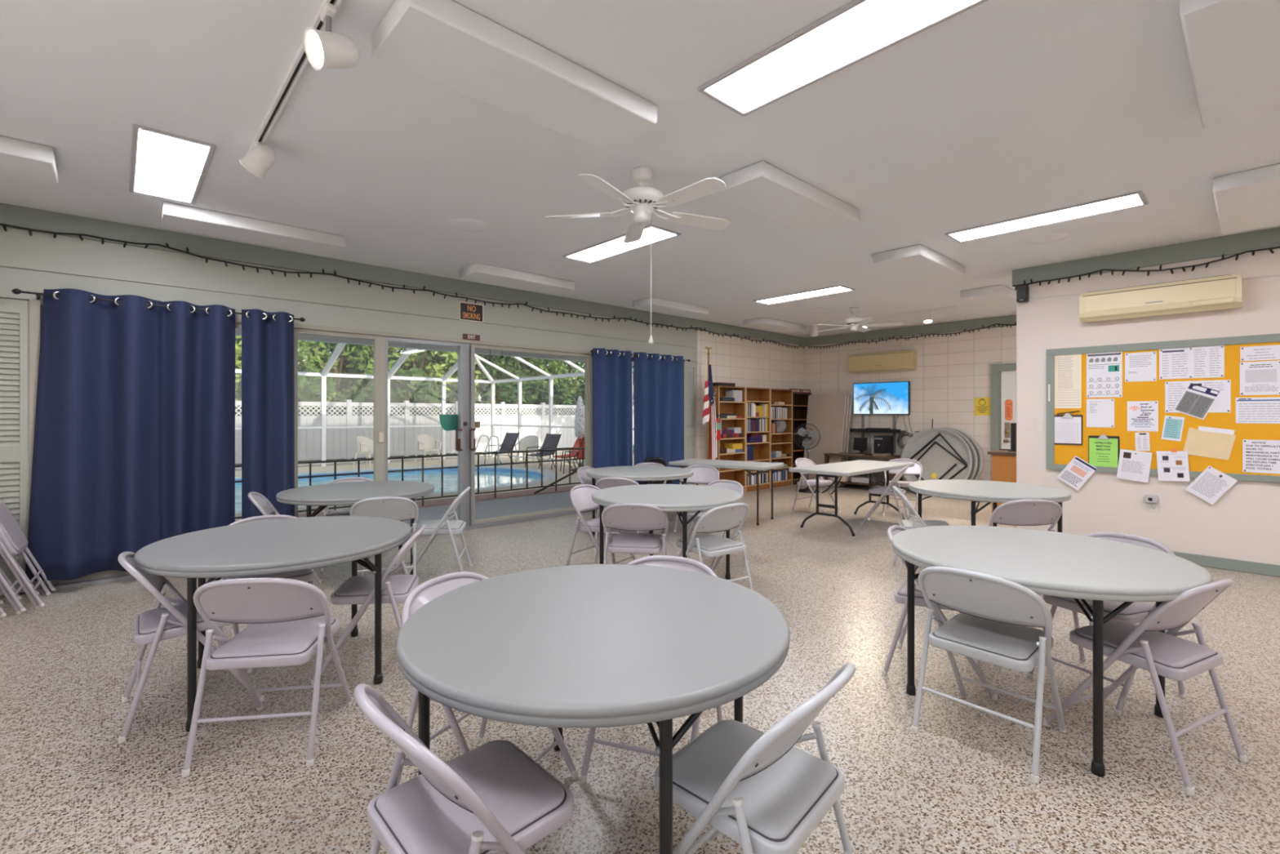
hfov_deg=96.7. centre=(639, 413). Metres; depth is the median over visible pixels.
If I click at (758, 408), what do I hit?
book
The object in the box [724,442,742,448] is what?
game
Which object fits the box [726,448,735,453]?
game
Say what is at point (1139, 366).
notice sheet
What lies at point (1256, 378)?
sheet
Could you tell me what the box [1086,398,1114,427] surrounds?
notice sheet
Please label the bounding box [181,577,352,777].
folding chair
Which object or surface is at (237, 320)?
trim
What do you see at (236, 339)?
tree
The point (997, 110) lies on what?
ceiling
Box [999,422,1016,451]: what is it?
speaker box
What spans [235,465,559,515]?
swimming pool
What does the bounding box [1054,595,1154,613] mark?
cushion
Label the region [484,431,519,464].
sling chair
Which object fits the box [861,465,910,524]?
folding chair
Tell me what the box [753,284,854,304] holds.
recessed light
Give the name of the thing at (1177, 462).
picture
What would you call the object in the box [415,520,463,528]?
cushion
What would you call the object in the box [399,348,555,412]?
tree
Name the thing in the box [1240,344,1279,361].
notice sheet
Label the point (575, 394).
tree
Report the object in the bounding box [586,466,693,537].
round table
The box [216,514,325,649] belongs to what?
folding chair
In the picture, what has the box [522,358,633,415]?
tree
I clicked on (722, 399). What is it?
game
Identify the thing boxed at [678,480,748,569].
folding chair
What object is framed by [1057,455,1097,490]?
flyer
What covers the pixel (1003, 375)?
door
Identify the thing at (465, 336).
exit sign
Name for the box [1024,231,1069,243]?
ceiling speaker
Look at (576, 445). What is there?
sling chair
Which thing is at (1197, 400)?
flyer
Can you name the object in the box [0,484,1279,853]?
floor
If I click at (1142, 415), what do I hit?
flyer
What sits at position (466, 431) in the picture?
door
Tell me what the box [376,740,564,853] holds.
cushion
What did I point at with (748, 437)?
book
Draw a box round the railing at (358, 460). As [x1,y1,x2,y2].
[235,447,584,519]
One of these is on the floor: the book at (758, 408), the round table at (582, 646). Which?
the round table at (582, 646)
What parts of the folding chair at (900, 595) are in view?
leg, backrest, leg, seat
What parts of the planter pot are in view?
brown plate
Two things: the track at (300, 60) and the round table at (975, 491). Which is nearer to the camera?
the track at (300, 60)
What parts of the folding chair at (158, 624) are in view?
leg, leg, backrest, seat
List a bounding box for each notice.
[974,397,990,415]
[1242,439,1279,473]
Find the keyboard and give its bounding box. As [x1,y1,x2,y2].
[837,452,865,455]
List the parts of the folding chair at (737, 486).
seat, backrest, leg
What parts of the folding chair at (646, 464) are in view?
backrest, frame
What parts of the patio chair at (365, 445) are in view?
leg, seat, backrest, armrest, leg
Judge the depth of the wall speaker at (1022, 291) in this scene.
6.13 m
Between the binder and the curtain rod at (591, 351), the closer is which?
the curtain rod at (591, 351)
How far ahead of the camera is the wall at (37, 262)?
5.98 m
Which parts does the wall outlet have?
plate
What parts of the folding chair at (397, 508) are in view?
backrest, leg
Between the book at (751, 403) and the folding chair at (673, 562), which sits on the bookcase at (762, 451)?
the book at (751, 403)
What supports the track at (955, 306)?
attached to the ceiling
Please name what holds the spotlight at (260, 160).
attached to the track at (300, 60)
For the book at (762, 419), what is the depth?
10.49 m
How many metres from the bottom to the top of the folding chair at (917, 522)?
0.750 m
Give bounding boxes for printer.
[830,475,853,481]
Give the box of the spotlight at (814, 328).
[810,324,818,336]
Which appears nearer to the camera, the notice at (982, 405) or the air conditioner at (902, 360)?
the notice at (982, 405)
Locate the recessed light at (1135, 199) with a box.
[944,191,1148,243]
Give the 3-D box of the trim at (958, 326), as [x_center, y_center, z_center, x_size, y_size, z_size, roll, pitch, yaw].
[5.294,-1.496,9.879,0.035,0.169,5.384,0,0,-43]
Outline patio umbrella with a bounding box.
[570,394,584,471]
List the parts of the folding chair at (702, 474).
backrest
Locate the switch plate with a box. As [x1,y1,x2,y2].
[1035,420,1043,431]
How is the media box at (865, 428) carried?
on the wall shelf at (862, 429)
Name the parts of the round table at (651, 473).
leg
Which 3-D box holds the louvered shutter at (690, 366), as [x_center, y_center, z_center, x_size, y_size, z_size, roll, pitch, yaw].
[0.827,0.248,9.512,0.290,2.240,0.040,0,0,-43]
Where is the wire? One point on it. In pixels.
(1274, 275)
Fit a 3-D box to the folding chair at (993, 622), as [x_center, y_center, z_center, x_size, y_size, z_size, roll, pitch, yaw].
[1.530,1.013,2.477,0.529,0.750,0.496,0,0,-41]
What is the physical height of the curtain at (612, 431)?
2.260 m
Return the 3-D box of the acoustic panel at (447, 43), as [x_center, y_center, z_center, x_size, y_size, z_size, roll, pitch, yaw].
[-0.515,-1.531,2.637,1.250,0.098,0.420,0,0,-43]
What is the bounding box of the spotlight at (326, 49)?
[303,3,359,71]
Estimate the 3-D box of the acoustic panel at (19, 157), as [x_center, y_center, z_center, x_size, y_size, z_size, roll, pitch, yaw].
[-3.915,-1.531,3.241,0.820,0.098,0.410,0,0,-43]
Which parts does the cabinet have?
panel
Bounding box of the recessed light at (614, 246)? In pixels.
[562,224,680,263]
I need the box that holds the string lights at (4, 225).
[0,222,804,349]
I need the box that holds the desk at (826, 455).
[823,452,902,488]
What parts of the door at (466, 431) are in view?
handle, handle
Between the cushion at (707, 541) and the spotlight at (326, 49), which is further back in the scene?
the cushion at (707, 541)
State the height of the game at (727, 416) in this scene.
0.045 m
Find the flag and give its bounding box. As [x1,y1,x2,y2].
[702,346,717,484]
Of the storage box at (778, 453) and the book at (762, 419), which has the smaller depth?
the book at (762, 419)
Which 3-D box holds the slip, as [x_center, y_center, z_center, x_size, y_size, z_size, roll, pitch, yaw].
[4.835,0.268,5.475,0.010,0.179,0.111,0,0,-43]
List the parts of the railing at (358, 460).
rail, rail, rail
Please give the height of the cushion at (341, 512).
0.031 m
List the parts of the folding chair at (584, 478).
frame, backrest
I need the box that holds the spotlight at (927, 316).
[922,311,933,324]
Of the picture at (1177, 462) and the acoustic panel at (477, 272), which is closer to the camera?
the picture at (1177, 462)
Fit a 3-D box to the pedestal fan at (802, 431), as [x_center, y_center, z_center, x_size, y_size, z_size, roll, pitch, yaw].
[3.006,0.780,10.178,0.465,1.216,0.410,0,0,32]
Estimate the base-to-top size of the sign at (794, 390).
0.080 m
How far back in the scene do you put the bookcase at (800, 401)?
11.63 m
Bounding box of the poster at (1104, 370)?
[1086,351,1122,397]
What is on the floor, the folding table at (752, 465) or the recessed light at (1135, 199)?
the folding table at (752, 465)
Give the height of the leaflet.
0.240 m
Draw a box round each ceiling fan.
[544,165,729,343]
[816,307,902,332]
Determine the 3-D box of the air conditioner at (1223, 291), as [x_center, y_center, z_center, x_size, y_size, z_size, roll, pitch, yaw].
[4.849,-1.069,5.352,0.198,0.290,1.120,0,0,-43]
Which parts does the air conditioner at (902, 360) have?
panel, status panel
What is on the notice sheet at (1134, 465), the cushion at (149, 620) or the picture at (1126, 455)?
the picture at (1126, 455)
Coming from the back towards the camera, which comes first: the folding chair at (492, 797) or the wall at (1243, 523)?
the wall at (1243, 523)
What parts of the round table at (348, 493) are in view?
leg, leg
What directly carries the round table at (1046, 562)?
on the floor
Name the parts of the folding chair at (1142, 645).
frame, seat, leg, backrest, leg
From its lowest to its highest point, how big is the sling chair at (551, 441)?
0.953 m
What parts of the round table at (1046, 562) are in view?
leg, leg, leg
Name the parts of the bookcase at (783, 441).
panel, panel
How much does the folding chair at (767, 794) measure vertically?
0.750 m
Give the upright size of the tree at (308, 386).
4.785 m
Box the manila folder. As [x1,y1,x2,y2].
[1183,426,1235,460]
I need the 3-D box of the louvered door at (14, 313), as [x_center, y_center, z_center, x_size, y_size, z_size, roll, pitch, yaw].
[-4.957,0.248,4.198,0.620,2.240,0.040,0,0,-43]
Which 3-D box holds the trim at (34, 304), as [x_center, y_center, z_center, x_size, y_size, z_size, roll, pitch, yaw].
[-2.032,0.253,6.940,7.400,2.270,0.150,0,0,-43]
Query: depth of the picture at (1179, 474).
5.27 m
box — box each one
[722,433,726,438]
[724,390,742,401]
[726,426,741,433]
[761,435,766,442]
[771,450,781,457]
[774,401,784,404]
[865,427,890,429]
[872,453,890,456]
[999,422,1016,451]
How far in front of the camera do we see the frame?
17.10 m
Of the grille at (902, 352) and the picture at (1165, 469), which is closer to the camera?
the picture at (1165, 469)
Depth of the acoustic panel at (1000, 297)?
7.28 m
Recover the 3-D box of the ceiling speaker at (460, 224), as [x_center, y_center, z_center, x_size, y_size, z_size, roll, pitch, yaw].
[-1.433,-1.575,4.767,0.330,0.014,0.330,0,0,-43]
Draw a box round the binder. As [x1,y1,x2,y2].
[746,444,753,460]
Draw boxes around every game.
[712,382,735,386]
[719,397,734,401]
[719,413,726,417]
[719,447,726,453]
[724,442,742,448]
[726,415,736,417]
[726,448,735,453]
[735,448,742,452]
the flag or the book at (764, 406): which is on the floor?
the flag
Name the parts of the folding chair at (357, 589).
seat, leg, backrest, leg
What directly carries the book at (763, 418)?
on the bookcase at (762, 451)
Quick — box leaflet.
[1160,415,1184,441]
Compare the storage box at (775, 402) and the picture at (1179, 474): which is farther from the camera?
the storage box at (775, 402)
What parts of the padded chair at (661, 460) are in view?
backrest, seat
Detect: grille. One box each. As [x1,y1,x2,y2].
[851,350,910,356]
[1017,284,1026,299]
[1083,274,1236,297]
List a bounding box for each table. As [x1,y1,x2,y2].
[133,515,410,731]
[275,480,434,583]
[395,564,790,853]
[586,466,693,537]
[591,484,742,579]
[668,458,783,525]
[788,459,914,536]
[802,393,846,486]
[840,393,848,486]
[843,394,852,485]
[891,525,1212,776]
[900,427,972,481]
[908,479,1071,532]
[941,427,977,479]
[946,427,982,479]
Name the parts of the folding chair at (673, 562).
backrest, leg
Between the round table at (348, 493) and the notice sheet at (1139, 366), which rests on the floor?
the round table at (348, 493)
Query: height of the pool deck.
1.200 m
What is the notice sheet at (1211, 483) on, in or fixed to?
hanging from the notice board
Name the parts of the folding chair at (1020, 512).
backrest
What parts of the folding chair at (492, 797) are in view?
leg, backrest, seat, leg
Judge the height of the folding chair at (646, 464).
0.750 m
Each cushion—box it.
[0,502,28,551]
[139,602,203,633]
[212,616,333,657]
[233,568,311,578]
[326,509,350,515]
[334,574,415,595]
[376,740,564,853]
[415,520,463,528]
[575,517,599,526]
[610,533,662,547]
[672,720,836,839]
[679,533,742,550]
[688,511,706,517]
[798,479,831,482]
[870,485,904,492]
[888,480,911,484]
[897,579,923,597]
[900,520,948,528]
[933,613,1044,658]
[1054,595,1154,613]
[1075,618,1216,666]
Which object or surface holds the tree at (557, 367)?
on the ground
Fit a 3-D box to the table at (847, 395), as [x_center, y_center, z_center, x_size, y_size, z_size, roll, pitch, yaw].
[3.671,0.498,11.159,0.324,1.766,0.800,0,0,-43]
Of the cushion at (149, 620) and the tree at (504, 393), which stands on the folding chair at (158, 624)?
the cushion at (149, 620)
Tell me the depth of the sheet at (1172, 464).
5.31 m
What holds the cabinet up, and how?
on the floor
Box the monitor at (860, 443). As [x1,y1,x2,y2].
[853,437,867,453]
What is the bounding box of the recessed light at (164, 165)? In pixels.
[128,124,216,204]
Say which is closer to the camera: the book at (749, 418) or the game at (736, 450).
the game at (736, 450)
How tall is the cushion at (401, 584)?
0.031 m
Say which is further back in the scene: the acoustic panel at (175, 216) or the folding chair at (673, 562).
the acoustic panel at (175, 216)
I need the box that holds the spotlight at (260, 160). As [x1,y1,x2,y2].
[239,141,276,179]
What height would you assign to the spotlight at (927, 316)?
0.193 m
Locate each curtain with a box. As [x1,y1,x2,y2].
[25,288,160,581]
[160,300,235,539]
[241,309,294,519]
[592,348,633,468]
[633,351,684,484]
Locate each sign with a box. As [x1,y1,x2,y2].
[459,301,483,322]
[462,333,479,341]
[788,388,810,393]
[1004,399,1013,420]
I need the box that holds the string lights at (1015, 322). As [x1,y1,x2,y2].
[807,321,1016,349]
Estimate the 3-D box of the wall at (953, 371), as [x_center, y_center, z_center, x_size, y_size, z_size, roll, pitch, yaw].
[6.771,-0.097,8.408,0.150,2.970,9.620,0,0,-43]
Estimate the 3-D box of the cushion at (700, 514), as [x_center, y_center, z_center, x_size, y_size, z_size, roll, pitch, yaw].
[0.678,0.951,5.316,0.360,0.031,0.350,0,0,-42]
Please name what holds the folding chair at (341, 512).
on the floor
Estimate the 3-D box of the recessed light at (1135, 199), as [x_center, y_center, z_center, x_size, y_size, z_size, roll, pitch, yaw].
[3.243,-1.575,4.630,0.356,0.014,1.306,0,0,-43]
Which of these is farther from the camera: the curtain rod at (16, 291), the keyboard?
the keyboard
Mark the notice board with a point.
(1058, 456)
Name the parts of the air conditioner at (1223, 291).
panel, status panel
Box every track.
[245,0,341,155]
[804,305,957,326]
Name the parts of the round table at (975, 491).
leg, leg, leg, leg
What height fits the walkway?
0.200 m
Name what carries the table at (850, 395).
on the floor
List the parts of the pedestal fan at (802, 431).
blade, blade, blade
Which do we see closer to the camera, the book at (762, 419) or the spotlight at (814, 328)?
the spotlight at (814, 328)
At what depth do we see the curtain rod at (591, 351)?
8.46 m
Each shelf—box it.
[837,471,884,486]
[849,414,906,453]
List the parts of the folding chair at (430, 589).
leg, seat, backrest, leg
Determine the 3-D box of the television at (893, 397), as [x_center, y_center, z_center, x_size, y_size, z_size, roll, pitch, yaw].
[4.518,-0.287,10.677,0.058,0.610,1.060,0,0,-43]
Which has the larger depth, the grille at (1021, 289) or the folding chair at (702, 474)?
the folding chair at (702, 474)
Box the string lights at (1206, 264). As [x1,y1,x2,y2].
[1013,246,1279,290]
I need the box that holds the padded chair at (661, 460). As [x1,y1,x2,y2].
[641,457,673,484]
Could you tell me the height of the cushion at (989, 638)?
0.031 m
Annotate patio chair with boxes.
[352,435,373,466]
[413,434,441,463]
[514,435,541,466]
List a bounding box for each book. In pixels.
[746,433,761,435]
[746,435,762,438]
[746,437,762,440]
[746,440,762,443]
[747,403,749,416]
[748,402,752,416]
[749,417,757,431]
[750,418,751,431]
[752,403,754,416]
[754,404,755,416]
[755,405,762,416]
[757,417,763,431]
[759,404,766,416]
[763,417,765,431]
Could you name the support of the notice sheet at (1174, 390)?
attached to the notice board
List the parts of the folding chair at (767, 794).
leg, seat, backrest, leg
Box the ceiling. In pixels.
[0,0,1279,337]
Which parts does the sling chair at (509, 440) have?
frame, frame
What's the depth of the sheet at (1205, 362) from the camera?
5.23 m
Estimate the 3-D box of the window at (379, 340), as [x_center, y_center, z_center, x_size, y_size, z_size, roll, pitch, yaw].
[-3.117,0.256,5.919,0.880,2.205,0.085,0,0,-43]
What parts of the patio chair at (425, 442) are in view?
leg, backrest, seat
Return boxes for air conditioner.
[847,349,916,373]
[1079,273,1242,322]
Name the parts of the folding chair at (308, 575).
leg, backrest, seat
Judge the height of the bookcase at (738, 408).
1.860 m
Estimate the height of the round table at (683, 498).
0.738 m
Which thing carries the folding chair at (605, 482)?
on the floor
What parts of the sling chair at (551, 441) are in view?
frame, frame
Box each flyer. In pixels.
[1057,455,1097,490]
[1127,400,1158,431]
[1173,382,1221,419]
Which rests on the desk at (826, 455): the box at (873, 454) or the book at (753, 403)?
the box at (873, 454)
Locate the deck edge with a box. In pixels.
[235,484,582,521]
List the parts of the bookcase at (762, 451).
panel, panel, panel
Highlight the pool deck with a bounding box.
[235,449,634,519]
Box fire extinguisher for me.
[713,412,721,439]
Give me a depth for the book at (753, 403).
10.30 m
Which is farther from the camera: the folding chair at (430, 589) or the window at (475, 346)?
the window at (475, 346)
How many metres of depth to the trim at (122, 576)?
4.76 m
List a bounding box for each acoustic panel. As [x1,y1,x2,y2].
[0,135,57,183]
[160,201,346,256]
[371,0,657,151]
[459,262,574,294]
[633,297,708,317]
[711,160,859,234]
[743,317,806,333]
[873,244,965,282]
[960,284,1016,311]
[1179,0,1279,128]
[1213,163,1279,234]
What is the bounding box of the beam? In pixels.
[235,328,633,365]
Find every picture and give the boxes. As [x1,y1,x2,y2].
[1108,364,1119,371]
[1123,452,1131,458]
[1162,455,1168,460]
[1163,467,1169,472]
[1175,460,1182,465]
[1177,472,1183,477]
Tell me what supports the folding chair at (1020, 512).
on the floor
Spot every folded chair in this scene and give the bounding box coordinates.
[0,501,56,608]
[0,554,39,614]
[0,567,22,618]
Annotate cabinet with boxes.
[987,449,1016,512]
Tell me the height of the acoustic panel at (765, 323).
0.098 m
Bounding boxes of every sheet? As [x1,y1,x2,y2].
[1054,354,1081,408]
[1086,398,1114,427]
[1116,448,1151,482]
[1124,351,1156,382]
[1156,448,1190,481]
[1159,345,1224,379]
[1164,379,1231,412]
[1185,465,1237,504]
[1235,396,1279,423]
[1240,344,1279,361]
[1240,360,1279,395]
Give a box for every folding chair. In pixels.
[117,551,264,742]
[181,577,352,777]
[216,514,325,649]
[248,491,323,582]
[310,524,426,684]
[323,476,373,560]
[349,496,418,577]
[353,683,573,853]
[395,571,577,786]
[407,486,472,574]
[566,484,635,565]
[572,466,612,535]
[579,555,722,782]
[593,477,646,551]
[601,502,668,564]
[634,462,666,514]
[654,662,855,853]
[673,464,719,533]
[676,502,753,590]
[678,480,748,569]
[791,457,840,515]
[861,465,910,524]
[881,524,1000,699]
[882,458,922,517]
[891,485,950,579]
[911,566,1066,783]
[989,499,1062,531]
[1026,532,1186,715]
[1043,577,1247,795]
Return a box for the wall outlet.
[1143,493,1159,511]
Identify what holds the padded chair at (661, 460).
on the floor
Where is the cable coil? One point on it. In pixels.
(898, 438)
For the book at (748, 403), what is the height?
0.236 m
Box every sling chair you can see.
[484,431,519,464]
[524,432,561,468]
[551,437,582,471]
[563,436,584,473]
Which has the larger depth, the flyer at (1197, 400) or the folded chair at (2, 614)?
the flyer at (1197, 400)
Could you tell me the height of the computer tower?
0.360 m
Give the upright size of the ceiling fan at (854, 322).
0.340 m
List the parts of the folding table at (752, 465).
leg, leg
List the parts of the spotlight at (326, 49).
bulb, stem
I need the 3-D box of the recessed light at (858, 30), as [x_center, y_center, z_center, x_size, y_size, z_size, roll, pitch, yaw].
[0.842,-1.575,2.417,0.366,0.014,1.276,0,0,-43]
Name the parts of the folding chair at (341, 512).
backrest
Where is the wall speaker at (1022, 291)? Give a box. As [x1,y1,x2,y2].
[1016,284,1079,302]
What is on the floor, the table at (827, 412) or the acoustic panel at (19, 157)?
the table at (827, 412)
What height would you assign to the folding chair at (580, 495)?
0.750 m
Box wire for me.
[1242,275,1279,279]
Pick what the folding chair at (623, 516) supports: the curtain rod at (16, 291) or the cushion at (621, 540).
the cushion at (621, 540)
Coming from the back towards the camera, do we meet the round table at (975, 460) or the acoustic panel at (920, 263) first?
the round table at (975, 460)
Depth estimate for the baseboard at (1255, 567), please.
5.04 m
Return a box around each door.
[385,336,475,524]
[991,363,1016,480]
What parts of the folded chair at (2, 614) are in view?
leg, leg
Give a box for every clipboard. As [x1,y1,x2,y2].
[1053,410,1082,445]
[1088,434,1119,466]
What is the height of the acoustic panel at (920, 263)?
0.098 m
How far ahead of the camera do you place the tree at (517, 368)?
26.25 m
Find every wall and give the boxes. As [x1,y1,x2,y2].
[0,226,805,596]
[805,325,1016,482]
[1016,248,1279,564]
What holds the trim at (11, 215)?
attached to the wall at (37, 262)
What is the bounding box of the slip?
[1134,432,1150,450]
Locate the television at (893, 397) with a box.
[853,381,910,414]
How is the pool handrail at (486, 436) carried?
on the pool deck
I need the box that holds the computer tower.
[874,435,893,455]
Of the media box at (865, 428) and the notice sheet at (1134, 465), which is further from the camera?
the media box at (865, 428)
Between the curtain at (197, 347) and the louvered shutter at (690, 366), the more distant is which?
the louvered shutter at (690, 366)
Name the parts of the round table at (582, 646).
leg, leg, leg, leg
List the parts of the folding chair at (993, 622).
leg, backrest, seat, leg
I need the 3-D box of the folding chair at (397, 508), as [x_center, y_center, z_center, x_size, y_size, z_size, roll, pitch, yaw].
[-2.056,1.013,4.609,0.496,0.750,0.529,0,0,-20]
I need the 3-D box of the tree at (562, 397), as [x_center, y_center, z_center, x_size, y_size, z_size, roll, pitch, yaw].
[-4.792,0.482,26.900,4.362,4.675,4.375,0,0,-43]
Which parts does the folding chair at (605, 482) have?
leg, backrest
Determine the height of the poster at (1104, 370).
0.445 m
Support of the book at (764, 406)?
on the bookcase at (762, 451)
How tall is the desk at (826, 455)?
0.630 m
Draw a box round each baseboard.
[845,483,911,490]
[1172,551,1279,577]
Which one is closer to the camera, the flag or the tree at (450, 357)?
the flag
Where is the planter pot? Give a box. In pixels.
[439,414,479,431]
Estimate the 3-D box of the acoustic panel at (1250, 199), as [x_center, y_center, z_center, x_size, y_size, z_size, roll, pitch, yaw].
[4.469,-1.531,4.100,1.330,0.098,0.430,0,0,-43]
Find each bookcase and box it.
[708,386,745,492]
[745,386,770,492]
[770,388,792,488]
[792,392,812,484]
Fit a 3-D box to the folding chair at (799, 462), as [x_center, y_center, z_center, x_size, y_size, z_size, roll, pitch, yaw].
[2.489,1.013,8.036,0.496,0.750,0.529,0,0,-43]
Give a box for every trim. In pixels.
[0,203,805,346]
[29,298,633,358]
[29,299,684,588]
[35,509,595,592]
[459,345,473,526]
[805,315,1016,346]
[1012,226,1279,287]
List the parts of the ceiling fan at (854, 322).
blade, blade, blade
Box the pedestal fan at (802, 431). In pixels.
[794,423,820,493]
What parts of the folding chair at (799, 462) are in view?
leg, backrest, leg, seat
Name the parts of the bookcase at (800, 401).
panel, panel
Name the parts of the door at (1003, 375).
push plate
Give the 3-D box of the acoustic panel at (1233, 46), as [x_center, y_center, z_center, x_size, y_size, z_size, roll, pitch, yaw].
[2.624,-1.531,2.384,1.250,0.098,0.440,0,0,-43]
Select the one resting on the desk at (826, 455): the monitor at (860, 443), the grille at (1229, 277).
the monitor at (860, 443)
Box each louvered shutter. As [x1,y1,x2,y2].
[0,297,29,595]
[684,360,696,484]
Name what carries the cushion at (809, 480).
on the folding chair at (799, 462)
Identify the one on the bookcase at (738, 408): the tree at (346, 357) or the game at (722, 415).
the game at (722, 415)
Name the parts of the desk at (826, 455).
panel, panel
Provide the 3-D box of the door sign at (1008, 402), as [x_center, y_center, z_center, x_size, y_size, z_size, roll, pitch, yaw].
[5.941,-0.062,9.167,0.004,0.340,0.110,0,0,-43]
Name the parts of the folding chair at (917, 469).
seat, backrest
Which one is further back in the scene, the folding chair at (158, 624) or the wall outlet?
the wall outlet
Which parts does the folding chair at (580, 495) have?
leg, backrest, seat, leg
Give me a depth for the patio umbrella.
14.76 m
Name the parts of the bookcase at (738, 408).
panel, panel, shelf, panel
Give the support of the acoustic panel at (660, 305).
attached to the ceiling
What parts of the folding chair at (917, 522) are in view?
leg, backrest, leg, frame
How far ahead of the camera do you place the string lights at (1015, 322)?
10.24 m
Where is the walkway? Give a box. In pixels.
[402,490,573,525]
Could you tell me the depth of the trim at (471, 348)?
6.84 m
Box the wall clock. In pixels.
[773,419,786,432]
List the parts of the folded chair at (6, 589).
leg, frame, leg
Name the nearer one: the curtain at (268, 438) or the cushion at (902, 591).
the cushion at (902, 591)
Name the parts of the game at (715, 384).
lid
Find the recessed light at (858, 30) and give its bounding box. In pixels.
[697,0,988,116]
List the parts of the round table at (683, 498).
leg, leg, leg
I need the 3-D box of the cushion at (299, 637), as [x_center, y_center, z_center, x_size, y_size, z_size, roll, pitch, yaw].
[-1.556,0.951,2.446,0.350,0.031,0.360,0,0,-8]
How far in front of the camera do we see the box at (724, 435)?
9.74 m
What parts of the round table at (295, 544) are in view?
leg, leg, leg, leg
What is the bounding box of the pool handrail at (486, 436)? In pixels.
[475,434,499,475]
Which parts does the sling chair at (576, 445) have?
frame, frame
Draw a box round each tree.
[235,335,241,368]
[235,335,350,415]
[235,340,399,414]
[235,364,356,465]
[302,341,438,399]
[345,364,453,458]
[351,344,484,399]
[398,350,542,399]
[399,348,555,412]
[437,376,533,453]
[475,354,584,415]
[510,379,573,451]
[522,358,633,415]
[532,358,632,415]
[568,386,584,415]
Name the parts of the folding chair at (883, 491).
seat, leg, backrest, leg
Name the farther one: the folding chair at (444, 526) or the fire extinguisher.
the fire extinguisher
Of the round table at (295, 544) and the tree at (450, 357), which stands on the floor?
the round table at (295, 544)
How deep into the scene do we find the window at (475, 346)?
7.52 m
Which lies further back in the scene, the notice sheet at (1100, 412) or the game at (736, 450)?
the game at (736, 450)
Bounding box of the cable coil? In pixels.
[897,431,913,449]
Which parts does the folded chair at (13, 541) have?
seat, leg, frame, leg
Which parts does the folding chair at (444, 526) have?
seat, leg, backrest, leg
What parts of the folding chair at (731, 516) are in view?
leg, seat, frame, backrest, leg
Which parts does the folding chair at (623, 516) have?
leg, backrest, seat, leg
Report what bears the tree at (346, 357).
on the ground
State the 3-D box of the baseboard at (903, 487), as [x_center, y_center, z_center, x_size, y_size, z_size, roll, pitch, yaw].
[4.625,1.338,10.620,0.018,0.100,3.420,0,0,-43]
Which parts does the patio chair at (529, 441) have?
leg, backrest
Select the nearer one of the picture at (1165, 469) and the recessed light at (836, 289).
the picture at (1165, 469)
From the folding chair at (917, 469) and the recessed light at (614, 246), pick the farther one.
the folding chair at (917, 469)
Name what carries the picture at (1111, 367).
attached to the poster at (1104, 370)
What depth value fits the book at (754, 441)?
10.35 m
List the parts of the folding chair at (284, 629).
leg, backrest, seat, frame, leg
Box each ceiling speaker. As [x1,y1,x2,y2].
[448,217,488,231]
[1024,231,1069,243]
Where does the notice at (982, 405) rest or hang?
attached to the wall at (953, 371)
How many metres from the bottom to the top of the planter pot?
0.200 m
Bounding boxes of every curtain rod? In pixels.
[11,288,305,321]
[590,350,690,361]
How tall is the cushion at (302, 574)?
0.031 m
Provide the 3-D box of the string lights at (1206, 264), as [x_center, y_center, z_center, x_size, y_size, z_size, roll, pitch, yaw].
[4.851,-1.392,5.428,0.044,0.176,2.231,0,0,-43]
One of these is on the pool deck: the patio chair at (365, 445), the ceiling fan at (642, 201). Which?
the patio chair at (365, 445)
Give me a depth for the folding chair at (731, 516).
4.11 m
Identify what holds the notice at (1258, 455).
attached to the notice board
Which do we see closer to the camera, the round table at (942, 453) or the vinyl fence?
the round table at (942, 453)
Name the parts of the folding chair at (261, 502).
backrest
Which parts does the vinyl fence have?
fence panel, fence panel, post, fence panel, post, fence panel, post, fence panel, post, fence panel, post, fence panel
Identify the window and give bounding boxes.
[40,305,128,584]
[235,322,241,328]
[293,328,385,517]
[470,343,591,524]
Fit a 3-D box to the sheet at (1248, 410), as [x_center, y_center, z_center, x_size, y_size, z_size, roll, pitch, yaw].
[5.375,-0.030,4.898,0.002,0.225,0.340,0,0,-43]
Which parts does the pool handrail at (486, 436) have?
rail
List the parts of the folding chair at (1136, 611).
leg, seat, backrest, leg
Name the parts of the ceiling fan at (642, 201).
blade, blade, blade, pull chain, chain pull, blade, blade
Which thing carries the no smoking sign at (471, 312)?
attached to the wall at (37, 262)
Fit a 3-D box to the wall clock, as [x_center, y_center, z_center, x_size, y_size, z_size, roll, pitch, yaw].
[2.686,0.228,10.973,0.270,0.268,0.063,0,0,-5]
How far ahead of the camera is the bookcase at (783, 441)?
11.11 m
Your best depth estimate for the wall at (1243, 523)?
5.47 m
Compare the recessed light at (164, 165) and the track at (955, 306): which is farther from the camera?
the track at (955, 306)
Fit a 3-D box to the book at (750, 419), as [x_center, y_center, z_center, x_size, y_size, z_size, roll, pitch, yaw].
[1.954,0.209,10.295,0.034,0.228,0.137,0,0,-43]
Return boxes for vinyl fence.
[235,395,584,463]
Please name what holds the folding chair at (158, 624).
on the floor
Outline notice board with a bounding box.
[1046,333,1279,483]

